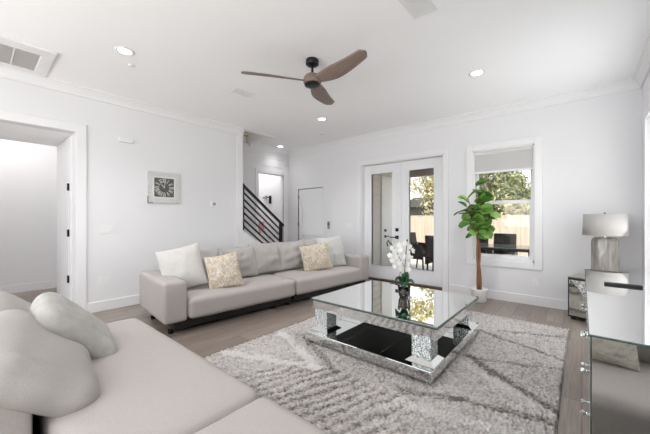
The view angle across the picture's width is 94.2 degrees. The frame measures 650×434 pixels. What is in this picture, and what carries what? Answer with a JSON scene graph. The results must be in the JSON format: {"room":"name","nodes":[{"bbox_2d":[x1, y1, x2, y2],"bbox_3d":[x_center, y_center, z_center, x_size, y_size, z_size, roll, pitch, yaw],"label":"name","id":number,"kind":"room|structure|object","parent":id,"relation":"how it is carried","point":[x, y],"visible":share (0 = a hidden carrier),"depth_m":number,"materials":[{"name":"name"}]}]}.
{"room":"living room","nodes":[
{"label":"living room","id":0,"kind":"room"},
{"bbox_2d":[0,139,56,285],"bbox_3d":[-5.455,-0.225,4.314,1.300,3.050,6.500,0,0,40],"label":"wall","id":1,"kind":"structure","parent":0,"point":[28,171],"depth_m":5.37,"materials":[{"name":"white paint"}]},
{"bbox_2d":[0,280,56,293],"bbox_3d":[-6.041,1.230,3.579,1.160,0.140,4.620,0,0,40],"label":"baseboard","id":2,"kind":"structure","parent":1,"relation":"attached to","point":[17,288],"depth_m":5.37,"materials":[{"name":"white wood"}]},
{"bbox_2d":[0,122,72,146],"bbox_3d":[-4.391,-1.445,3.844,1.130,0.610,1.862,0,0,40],"label":"ceiling","id":3,"kind":"structure","parent":0,"point":[12,132],"depth_m":4.17,"materials":[{"name":"white paint"}]},
{"bbox_2d":[72,134,73,301],"bbox_3d":[-4.391,0.080,3.844,1.130,2.440,1.862,0,0,40],"label":"wall","id":4,"kind":"structure","parent":0,"point":[73,134],"depth_m":4.11,"materials":[{"name":"white paint"}]},
{"bbox_2d":[57,136,71,300],"bbox_3d":[-3.892,0.085,4.484,1.020,2.430,0.040,0,0,40],"label":"door","id":5,"kind":"structure","parent":4,"relation":"in","point":[64,150],"depth_m":4.38,"materials":[{"name":"white paint"}]},
{"bbox_2d":[0,77,259,302],"bbox_3d":[-3.593,-0.225,3.793,0.150,3.050,8.120,0,0,40],"label":"wall","id":6,"kind":"structure","parent":0,"point":[205,158],"depth_m":4.56,"materials":[{"name":"white paint"}]},
{"bbox_2d":[0,110,86,309],"bbox_3d":[-3.839,0.025,3.374,0.020,2.550,1.882,0,0,40],"label":"trim","id":7,"kind":"structure","parent":6,"relation":"attached to","point":[81,130],"depth_m":4.03,"materials":[{"name":"white wood"}]},
{"bbox_2d":[99,275,108,284],"bbox_3d":[-3.108,0.870,4.241,0.009,0.115,0.115,0,0,40],"label":"wall outlet","id":8,"kind":"object","parent":6,"relation":"attached to","point":[102,279],"visible":1,"depth_m":4.24,"materials":[{"name":"white plastic"}]},
{"bbox_2d":[100,225,113,233],"bbox_3d":[-3.079,0.160,4.275,0.009,0.115,0.165,0,0,40],"label":"light switch","id":9,"kind":"object","parent":6,"relation":"attached to","point":[103,228],"visible":1,"depth_m":4.26,"materials":[{"name":"white plastic"}]},
{"bbox_2d":[87,294,139,312],"bbox_3d":[-3.919,1.230,3.283,0.016,0.140,6.920,0,0,40],"label":"baseboard","id":10,"kind":"structure","parent":6,"relation":"attached to","point":[104,305],"depth_m":4.32,"materials":[{"name":"white"}]},
{"bbox_2d":[0,65,244,135],"bbox_3d":[-3.868,-1.688,3.289,0.085,0.125,6.995,0,0,40],"label":"crown molding","id":11,"kind":"structure","parent":6,"relation":"attached to","point":[46,82],"depth_m":4.25,"materials":[{"name":"white wood"}]},
{"bbox_2d":[118,137,132,143],"bbox_3d":[-2.926,-1.140,4.434,0.035,0.070,0.180,0,0,40],"label":"box","id":12,"kind":"object","parent":6,"relation":"attached to","point":[120,139],"visible":1,"depth_m":4.42,"materials":[{"name":"white plastic"}]},
{"bbox_2d":[147,171,179,203],"bbox_3d":[-2.582,-0.480,4.838,0.036,0.500,0.498,0,0,40],"label":"wall clock","id":13,"kind":"object","parent":6,"relation":"attached to","point":[162,187],"visible":1,"depth_m":4.82,"materials":[{"name":"silver metal"}]},
{"bbox_2d":[211,201,216,206],"bbox_3d":[-2.021,-0.255,5.508,0.022,0.100,0.120,0,0,40],"label":"thermostat","id":14,"kind":"object","parent":6,"relation":"attached to","point":[213,203],"visible":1,"depth_m":5.49,"materials":[{"name":"white plastic"}]},
{"bbox_2d":[237,135,242,244],"bbox_3d":[-1.732,-0.565,5.975,0.167,2.330,0.135,0,0,40],"label":"trim","id":15,"kind":"structure","parent":6,"relation":"attached to","point":[239,137],"depth_m":5.91,"materials":[{"name":"white"}]},
{"bbox_2d":[243,183,283,242],"bbox_3d":[-1.320,0.110,6.441,0.060,1.686,1.140,0,0,40],"label":"stair railing","id":16,"kind":"object","parent":6,"relation":"on","point":[281,224],"visible":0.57,"depth_m":6.37,"materials":[{"name":"black metal"}]},
{"bbox_2d":[243,131,253,135],"bbox_3d":[-2.372,-3.050,5.676,0.930,2.300,2.970,0,0,40],"label":"wall","id":17,"kind":"structure","parent":0,"point":[245,133],"depth_m":6.92,"materials":[{"name":"white paint"}]},
{"bbox_2d":[244,129,272,142],"bbox_3d":[-1.668,-1.817,6.495,0.840,0.164,0.730,0,0,40],"label":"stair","id":18,"kind":"structure","parent":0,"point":[255,137],"depth_m":6.72,"materials":[{"name":"white paint"}]},
{"bbox_2d":[243,142,288,241],"bbox_3d":[-2.319,-0.225,6.471,0.120,3.050,4.050,0,0,40],"label":"wall","id":19,"kind":"structure","parent":0,"point":[253,158],"depth_m":7.23,"materials":[{"name":"white paint"}]},
{"bbox_2d":[249,143,287,154],"bbox_3d":[-1.344,-1.700,7.486,0.050,0.100,1.240,0,0,40],"label":"crown molding","id":20,"kind":"structure","parent":19,"relation":"attached to","point":[253,145],"depth_m":7.41,"materials":[{"name":"white"}]},
{"bbox_2d":[255,168,286,241],"bbox_3d":[-1.326,0.060,7.530,0.020,2.480,0.990,0,0,40],"label":"entry doorway","id":21,"kind":"structure","parent":19,"relation":"in","point":[257,171],"depth_m":7.49,"materials":[{"name":"white wood"}]},
{"bbox_2d":[259,159,288,242],"bbox_3d":[-2.343,-0.225,7.739,1.800,3.050,2.350,0,0,40],"label":"wall","id":22,"kind":"structure","parent":0,"point":[269,185],"depth_m":8.46,"materials":[{"name":"white paint"}]},
{"bbox_2d":[11,279,588,433],"bbox_3d":[-1.982,1.360,2.941,8.370,0.120,9.310,0,0,40],"label":"floor","id":23,"kind":"structure","parent":0,"point":[206,339],"depth_m":3.58,"materials":[{"name":"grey wood"}]},
{"bbox_2d":[0,290,326,433],"bbox_3d":[-0.759,0.843,1.272,3.814,0.915,1.018,0,0,40],"label":"sectional sofa","id":24,"kind":"object","parent":23,"relation":"on","point":[50,382],"visible":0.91,"depth_m":1.40,"materials":[{"name":"grey fabric"}]},
{"bbox_2d":[0,290,30,313],"bbox_3d":[-2.142,0.714,2.087,0.648,0.247,0.546,0,-42,40],"label":"cushion","id":25,"kind":"object","parent":24,"relation":"on","point":[8,301],"depth_m":1.97,"materials":[{"name":"fabric"}]},
{"bbox_2d":[0,309,99,417],"bbox_3d":[-1.472,0.725,1.549,0.841,0.233,0.546,4,-36,46],"label":"cushion","id":26,"kind":"object","parent":24,"relation":"on","point":[43,372],"depth_m":1.34,"materials":[{"name":"fabric"}]},
{"bbox_2d":[30,292,116,358],"bbox_3d":[-1.595,0.702,1.934,0.487,0.451,0.417,0,0,43],"label":"throw pillow","id":27,"kind":"object","parent":24,"relation":"on","point":[53,311],"visible":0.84,"depth_m":1.81,"materials":[{"name":"grey fabric"}]},
{"bbox_2d":[33,318,258,433],"bbox_3d":[-1.248,0.995,1.849,1.812,0.276,0.762,0,0,40],"label":"seat cushion","id":28,"kind":"object","parent":24,"relation":"on","point":[152,384],"depth_m":1.50,"materials":[{"name":"grey fabric"}]},
{"bbox_2d":[194,397,326,433],"bbox_3d":[0.094,0.995,0.708,1.706,0.276,0.762,0,0,40],"label":"seat cushion","id":29,"kind":"object","parent":24,"relation":"on","point":[262,415],"depth_m":1.29,"materials":[{"name":"grey fabric"}]},
{"bbox_2d":[140,240,368,333],"bbox_3d":[-0.797,0.851,4.854,3.584,0.898,1.109,0,0,-44],"label":"sectional sofa","id":30,"kind":"object","parent":23,"relation":"on","point":[273,274],"visible":0.76,"depth_m":4.22,"materials":[{"name":"grey fabric"}]},
{"bbox_2d":[155,242,208,287],"bbox_3d":[-1.813,0.635,3.835,0.617,0.631,0.271,0,0,-26],"label":"throw pillow","id":31,"kind":"object","parent":30,"relation":"on","point":[185,263],"visible":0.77,"depth_m":3.78,"materials":[{"name":"white fabric"}]},
{"bbox_2d":[200,248,219,281],"bbox_3d":[-1.738,0.671,4.202,0.620,0.470,0.278,0,-18,-45],"label":"cushion","id":32,"kind":"object","parent":30,"relation":"on","point":[208,252],"depth_m":4.25,"materials":[{"name":"fabric"}]},
{"bbox_2d":[204,251,243,288],"bbox_3d":[-1.328,0.700,3.965,0.484,0.495,0.222,0,0,-26],"label":"throw pillow","id":33,"kind":"object","parent":30,"relation":"on","point":[223,271],"visible":0.94,"depth_m":3.91,"materials":[{"name":"beige fabric"}]},
{"bbox_2d":[221,246,257,276],"bbox_3d":[-1.283,0.670,4.566,0.520,0.470,0.275,-2,-16,-39],"label":"cushion","id":34,"kind":"object","parent":30,"relation":"on","point":[247,256],"depth_m":4.54,"materials":[{"name":"fabric"}]},
{"bbox_2d":[187,273,294,318],"bbox_3d":[-1.274,1.035,4.242,1.544,0.279,0.893,0,0,-44],"label":"seat cushion","id":35,"kind":"object","parent":30,"relation":"on","point":[259,289],"depth_m":3.88,"materials":[{"name":"grey fabric"}]},
{"bbox_2d":[248,243,280,273],"bbox_3d":[-0.977,0.651,4.939,0.317,0.500,0.600,-22,-16,37],"label":"cushion","id":36,"kind":"object","parent":30,"relation":"on","point":[266,257],"depth_m":4.83,"materials":[{"name":"fabric"}]},
{"bbox_2d":[273,240,304,270],"bbox_3d":[-0.583,0.648,5.309,0.640,0.500,0.283,-1,-17,-41],"label":"cushion","id":37,"kind":"object","parent":30,"relation":"on","point":[288,253],"depth_m":5.17,"materials":[{"name":"fabric"}]},
{"bbox_2d":[304,240,316,245],"bbox_3d":[-0.155,0.650,5.730,0.620,0.500,0.294,0,-18,-44],"label":"cushion","id":38,"kind":"object","parent":30,"relation":"on","point":[306,242],"depth_m":5.60,"materials":[{"name":"fabric"}]},
{"bbox_2d":[266,265,360,294],"bbox_3d":[-0.169,1.035,5.313,1.544,0.279,0.893,0,0,-44],"label":"seat cushion","id":39,"kind":"object","parent":30,"relation":"on","point":[306,282],"depth_m":4.98,"materials":[{"name":"grey fabric"}]},
{"bbox_2d":[299,242,332,270],"bbox_3d":[-0.156,0.680,5.243,0.585,0.527,0.212,0,0,-23],"label":"throw pillow","id":40,"kind":"object","parent":30,"relation":"on","point":[314,257],"visible":0.95,"depth_m":5.18,"materials":[{"name":"beige fabric"}]},
{"bbox_2d":[316,235,346,265],"bbox_3d":[0.120,0.630,5.645,0.568,0.587,0.221,0,0,-27],"label":"throw pillow","id":41,"kind":"object","parent":30,"relation":"on","point":[335,246],"visible":0.69,"depth_m":5.62,"materials":[{"name":"white fabric"}]},
{"bbox_2d":[259,221,264,241],"bbox_3d":[-1.808,0.690,8.214,0.310,1.220,0.322,0,0,40],"label":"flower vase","id":42,"kind":"object","parent":23,"relation":"on","point":[263,222],"visible":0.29,"depth_m":8.17,"materials":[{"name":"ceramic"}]},
{"bbox_2d":[204,311,569,433],"bbox_3d":[0.724,1.279,2.981,2.555,0.036,3.525,0,0,40],"label":"area rug","id":43,"kind":"object","parent":23,"relation":"on","point":[508,378],"visible":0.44,"depth_m":2.33,"materials":[{"name":"grey carpet"}]},
{"bbox_2d":[305,280,479,382],"bbox_3d":[0.757,1.060,3.243,1.350,0.420,1.420,0,0,40],"label":"coffee table","id":44,"kind":"object","parent":43,"relation":"on","point":[418,335],"visible":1,"depth_m":2.87,"materials":[{"name":"mirror"},{"name":"black glass"},{"name":"clear green-tinted glass"}]},
{"bbox_2d":[305,316,479,382],"bbox_3d":[0.757,1.208,3.243,1.320,0.085,1.420,0,0,40],"label":"shelf","id":45,"kind":"object","parent":44,"relation":"attached to","point":[385,347],"depth_m":2.83,"materials":[{"name":"black glass"}]},
{"bbox_2d":[313,280,477,326],"bbox_3d":[0.757,0.851,3.243,1.334,0.003,1.214,0,0,40],"label":"table top","id":46,"kind":"object","parent":44,"relation":"on","point":[424,307],"depth_m":3.04,"materials":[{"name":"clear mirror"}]},
{"bbox_2d":[386,239,414,297],"bbox_3d":[0.823,0.538,3.232,0.261,0.622,0.231,0,0,40],"label":"potted orchid","id":47,"kind":"object","parent":44,"relation":"on","point":[403,291],"visible":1,"depth_m":3.22,"materials":[{"name":"white plant"}]},
{"bbox_2d":[454,179,500,302],"bbox_3d":[2.357,0.349,4.683,0.589,1.901,0.507,0,0,40],"label":"fiddle leaf fig","id":48,"kind":"object","parent":23,"relation":"on","point":[481,213],"visible":0.99,"depth_m":4.65,"materials":[{"name":"green plant"}]},
{"bbox_2d":[471,287,487,302],"bbox_3d":[2.396,1.198,4.697,0.240,0.205,0.240,0,0,40],"label":"pot","id":49,"kind":"object","parent":23,"relation":"on","point":[481,292],"depth_m":4.61,"materials":[{"name":"white ceramic"}]},
{"bbox_2d":[568,273,585,319],"bbox_3d":[3.438,1.025,3.759,0.418,0.550,0.568,0,0,-34],"label":"nightstand","id":50,"kind":"object","parent":23,"relation":"on","point":[576,295],"visible":0.28,"depth_m":3.83,"materials":[{"name":"silver mirror"}]},
{"bbox_2d":[580,269,649,433],"bbox_3d":[1.776,0.865,1.673,0.553,0.870,1.882,0,0,40],"label":"dresser","id":51,"kind":"object","parent":23,"relation":"on","point":[617,334],"visible":1,"depth_m":1.10,"materials":[{"name":"silver mirror"}]},
{"bbox_2d":[582,212,628,271],"bbox_3d":[3.463,0.336,3.737,0.430,0.826,0.430,0,0,40],"label":"table lamp","id":52,"kind":"object","parent":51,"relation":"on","point":[604,250],"visible":0.74,"depth_m":3.65,"materials":[{"name":"white fabric"}]},
{"bbox_2d":[585,269,649,345],"bbox_3d":[1.786,0.431,1.665,0.520,0.001,1.874,0,0,40],"label":"dresser top","id":53,"kind":"object","parent":51,"relation":"on","point":[615,314],"depth_m":1.45,"materials":[{"name":"white mirror"}]},
{"bbox_2d":[604,282,642,287],"bbox_3d":[1.885,0.423,1.912,0.175,0.014,0.035,0,0,40],"label":"remote control","id":54,"kind":"object","parent":51,"relation":"on","point":[606,283],"visible":1,"depth_m":1.90,"materials":[{"name":"black plastic"}]},
{"bbox_2d":[0,0,649,150],"bbox_3d":[-1.969,-1.825,2.956,8.370,0.150,9.350,0,0,40],"label":"ceiling","id":55,"kind":"structure","parent":0,"point":[189,57],"depth_m":3.15,"materials":[{"name":"white paint"}]},
{"bbox_2d":[0,35,56,76],"bbox_3d":[-3.522,-1.740,2.998,0.790,0.020,1.200,0,0,40],"label":"ceiling vent","id":56,"kind":"object","parent":55,"relation":"in","point":[15,54],"visible":1,"depth_m":3.26,"materials":[{"name":"white metal"}]},
{"bbox_2d":[0,44,39,69],"bbox_3d":[-3.554,-1.742,3.026,0.535,0.008,0.982,0,0,40],"label":"grille","id":57,"kind":"object","parent":56,"relation":"attached to","point":[11,56],"depth_m":3.29,"materials":[{"name":"grey metal"}]},
{"bbox_2d":[114,46,134,55],"bbox_3d":[-2.099,-1.746,3.165,0.180,0.008,0.180,0,0,40],"label":"recessed light","id":58,"kind":"object","parent":55,"relation":"in","point":[122,50],"visible":1,"depth_m":3.16,"materials":[{"name":"white"}]},
{"bbox_2d":[231,88,253,96],"bbox_3d":[-1.147,-1.745,4.207,0.160,0.010,0.280,0,0,40],"label":"ceiling vent","id":59,"kind":"object","parent":55,"relation":"in","point":[239,91],"visible":1,"depth_m":4.20,"materials":[{"name":"white metal"}]},
{"bbox_2d":[241,49,366,104],"bbox_3d":[-0.009,-1.605,3.292,1.245,0.290,1.326,0,0,40],"label":"ceiling fan","id":60,"kind":"object","parent":55,"relation":"hanging from","point":[312,80],"visible":1,"depth_m":3.21,"materials":[{"name":"brown wood"}]},
{"bbox_2d":[317,117,326,120],"bbox_3d":[-0.053,-1.746,5.337,0.180,0.008,0.180,0,0,40],"label":"recessed light","id":61,"kind":"object","parent":55,"relation":"in","point":[319,118],"visible":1,"depth_m":5.33,"materials":[{"name":"white"}]},
{"bbox_2d":[398,0,436,19],"bbox_3d":[0.759,-1.745,2.466,0.200,0.010,0.320,0,0,40],"label":"ceiling vent","id":62,"kind":"object","parent":55,"relation":"in","point":[416,9],"visible":1,"depth_m":2.50,"materials":[{"name":"white metal"}]},
{"bbox_2d":[469,69,484,76],"bbox_3d":[1.831,-1.746,3.642,0.180,0.008,0.180,0,0,40],"label":"recessed light","id":63,"kind":"object","parent":55,"relation":"in","point":[478,72],"visible":1,"depth_m":3.62,"materials":[{"name":"white"}]},
{"bbox_2d":[373,173,391,264],"bbox_3d":[1.507,0.015,7.726,0.180,2.770,2.480,0,0,40],"label":"wall","id":64,"kind":"structure","parent":0,"point":[376,178],"depth_m":7.32,"materials":[{"name":"white paint"}]},
{"bbox_2d":[381,176,391,265],"bbox_3d":[1.766,0.140,7.846,0.075,2.360,1.100,0,0,40],"label":"door","id":65,"kind":"structure","parent":64,"relation":"in","point":[386,182],"depth_m":7.61,"materials":[{"name":"white wood"}]},
{"bbox_2d":[410,168,433,177],"bbox_3d":[3.255,-1.285,6.139,8.000,0.330,2.330,0,0,40],"label":"ceiling","id":66,"kind":"structure","parent":0,"point":[425,172],"depth_m":8.05,"materials":[{"name":"beige wood"}]},
{"bbox_2d":[288,88,641,299],"bbox_3d":[1.596,-0.225,5.910,6.770,3.050,0.170,0,0,40],"label":"wall","id":67,"kind":"structure","parent":0,"point":[592,147],"depth_m":4.38,"materials":[{"name":"white paint"}]},
{"bbox_2d":[298,187,322,240],"bbox_3d":[-0.329,0.280,7.522,0.851,2.040,0.150,0,0,40],"label":"door","id":68,"kind":"structure","parent":67,"relation":"in","point":[310,223],"depth_m":7.49,"materials":[{"name":"white paint"}]},
{"bbox_2d":[297,186,323,240],"bbox_3d":[-0.365,0.270,7.476,0.887,2.060,0.026,0,0,40],"label":"door frame","id":69,"kind":"structure","parent":67,"relation":"attached to","point":[318,186],"depth_m":7.61,"materials":[{"name":"white wood"}]},
{"bbox_2d":[365,162,398,280],"bbox_3d":[1.176,0.072,6.279,0.848,2.375,0.112,0,0,40],"label":"door","id":70,"kind":"structure","parent":67,"relation":"in","point":[377,271],"depth_m":6.29,"materials":[{"name":"white paint"}]},
{"bbox_2d":[357,148,447,291],"bbox_3d":[1.488,0.035,5.989,1.923,2.530,0.190,0,0,40],"label":"door frame","id":71,"kind":"structure","parent":67,"relation":"attached to","point":[443,153],"depth_m":5.73,"materials":[{"name":"white wood"}]},
{"bbox_2d":[368,277,441,289],"bbox_3d":[1.523,1.282,6.031,1.703,0.035,0.180,0,0,40],"label":"trim","id":72,"kind":"structure","parent":67,"relation":"attached to","point":[371,278],"depth_m":5.83,"materials":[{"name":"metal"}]},
{"bbox_2d":[399,157,441,286],"bbox_3d":[1.830,0.072,5.754,0.872,2.375,0.064,0,0,40],"label":"door","id":73,"kind":"structure","parent":67,"relation":"in","point":[425,277],"depth_m":5.72,"materials":[{"name":"white paint"}]},
{"bbox_2d":[288,78,639,155],"bbox_3d":[1.475,-1.688,5.845,6.470,0.125,0.085,0,0,40],"label":"crown molding","id":74,"kind":"structure","parent":67,"relation":"attached to","point":[627,84],"depth_m":4.82,"materials":[{"name":"white wood"}]},
{"bbox_2d":[467,135,542,269],"bbox_3d":[2.847,-0.220,4.831,1.045,1.980,0.192,0,0,40],"label":"window","id":75,"kind":"structure","parent":67,"relation":"in","point":[534,261],"depth_m":4.61,"materials":[{"name":"white wood"}]},
{"bbox_2d":[475,145,532,173],"bbox_3d":[2.823,-0.909,4.802,0.801,0.358,0.057,0,0,40],"label":"window blind","id":76,"kind":"object","parent":75,"relation":"attached to","point":[518,158],"visible":0.94,"depth_m":4.76,"materials":[{"name":"white fabric"}]},
{"bbox_2d":[449,284,567,310],"bbox_3d":[1.498,1.230,5.872,6.470,0.140,0.016,0,0,40],"label":"baseboard","id":77,"kind":"structure","parent":67,"relation":"attached to","point":[492,294],"depth_m":4.61,"materials":[{"name":"white wood"}]},
{"bbox_2d":[642,71,649,273],"bbox_3d":[1.123,-0.225,0.325,0.150,3.050,8.950,0,0,40],"label":"wall","id":78,"kind":"structure","parent":0,"point":[646,87],"depth_m":3.45,"materials":[{"name":"white paint"}]},
{"bbox_2d":[633,33,649,87],"bbox_3d":[1.034,-1.688,0.401,0.085,0.125,8.950,0,0,40],"label":"crown molding","id":79,"kind":"structure","parent":78,"relation":"attached to","point":[643,68],"depth_m":3.37,"materials":[{"name":"white wood"}]},
{"bbox_2d":[643,102,649,273],"bbox_3d":[3.192,-0.170,2.811,0.122,2.140,1.820,0,0,40],"label":"window","id":80,"kind":"structure","parent":78,"relation":"in","point":[646,113],"depth_m":3.46,"materials":[{"name":"white"}]},
{"label":"outside","id":81,"kind":"structure","parent":0,"visible":0},
{"bbox_2d":[410,227,511,265],"bbox_3d":[9.155,1.600,18.471,70.000,0.100,80.000,0,0,40],"label":"ground","id":82,"kind":"structure","parent":81,"point":[413,261],"depth_m":10.76,"materials":[{"name":"white concrete"}]},
{"bbox_2d":[410,263,431,270],"bbox_3d":[2.417,1.410,7.083,12.500,0.180,2.680,0,0,40],"label":"patio","id":83,"kind":"structure","parent":82,"relation":"on","point":[413,266],"depth_m":8.21,"materials":[{"name":"concrete"}]},
{"bbox_2d":[410,232,424,269],"bbox_3d":[2.402,0.849,7.707,0.560,0.947,0.573,0,0,-42],"label":"patio chair","id":84,"kind":"object","parent":83,"relation":"on","point":[419,254],"visible":0.43,"depth_m":7.50,"materials":[{"name":"grey wicker"}]},
{"bbox_2d":[424,235,433,270],"bbox_3d":[2.528,0.849,6.612,0.560,0.947,0.573,0,0,40],"label":"patio chair","id":85,"kind":"object","parent":83,"relation":"on","point":[429,240],"visible":0.37,"depth_m":6.53,"materials":[{"name":"grey wicker"}]},
{"bbox_2d":[479,238,487,252],"bbox_3d":[3.741,0.849,7.513,0.560,0.947,0.573,0,0,40],"label":"patio chair","id":86,"kind":"object","parent":83,"relation":"on","point":[481,240],"visible":0.05,"depth_m":7.55,"materials":[{"name":"grey wicker"}]},
{"bbox_2d":[487,233,517,255],"bbox_3d":[4.186,0.849,7.109,0.560,0.947,0.573,0,0,40],"label":"patio chair","id":87,"kind":"object","parent":83,"relation":"on","point":[499,238],"visible":0.34,"depth_m":7.25,"materials":[{"name":"grey wicker"}]},
{"bbox_2d":[480,243,528,255],"bbox_3d":[3.534,0.963,6.775,2.000,0.715,0.900,0,0,40],"label":"patio table","id":88,"kind":"object","parent":83,"relation":"on","point":[496,247],"visible":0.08,"depth_m":6.22,"materials":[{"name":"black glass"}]},
{"bbox_2d":[410,176,433,214],"bbox_3d":[6.130,-1.364,16.376,3.522,5.834,3.438,0,0,40],"label":"tree","id":89,"kind":"object","parent":82,"relation":"on","point":[428,185],"visible":0.12,"depth_m":16.52,"materials":[{"name":"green plant"}]},
{"bbox_2d":[410,194,498,216],"bbox_3d":[8.928,0.000,21.291,5.600,3.100,4.600,0,0,40],"label":"shed","id":90,"kind":"object","parent":82,"relation":"on","point":[416,210],"visible":0.12,"depth_m":20.93,"materials":[{"name":"grey wood"}]},
{"bbox_2d":[410,215,528,255],"bbox_3d":[5.814,0.720,12.221,21.015,1.660,0.170,0,0,40],"label":"wooden fence","id":91,"kind":"object","parent":82,"relation":"on","point":[422,226],"visible":0.06,"depth_m":11.41,"materials":[{"name":"brown wood"}]},
{"bbox_2d":[479,171,530,214],"bbox_3d":[7.400,-0.812,13.302,2.644,4.732,3.280,0,0,-44],"label":"leafy tree","id":92,"kind":"object","parent":82,"relation":"on","point":[513,184],"visible":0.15,"depth_m":12.67,"materials":[{"name":"green plant"}]},
{"bbox_2d":[498,195,528,228],"bbox_3d":[7.503,0.323,11.766,1.593,2.472,1.344,0,0,40],"label":"shrub","id":93,"kind":"object","parent":82,"relation":"on","point":[520,209],"visible":0.26,"depth_m":11.56,"materials":[{"name":"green plant"}]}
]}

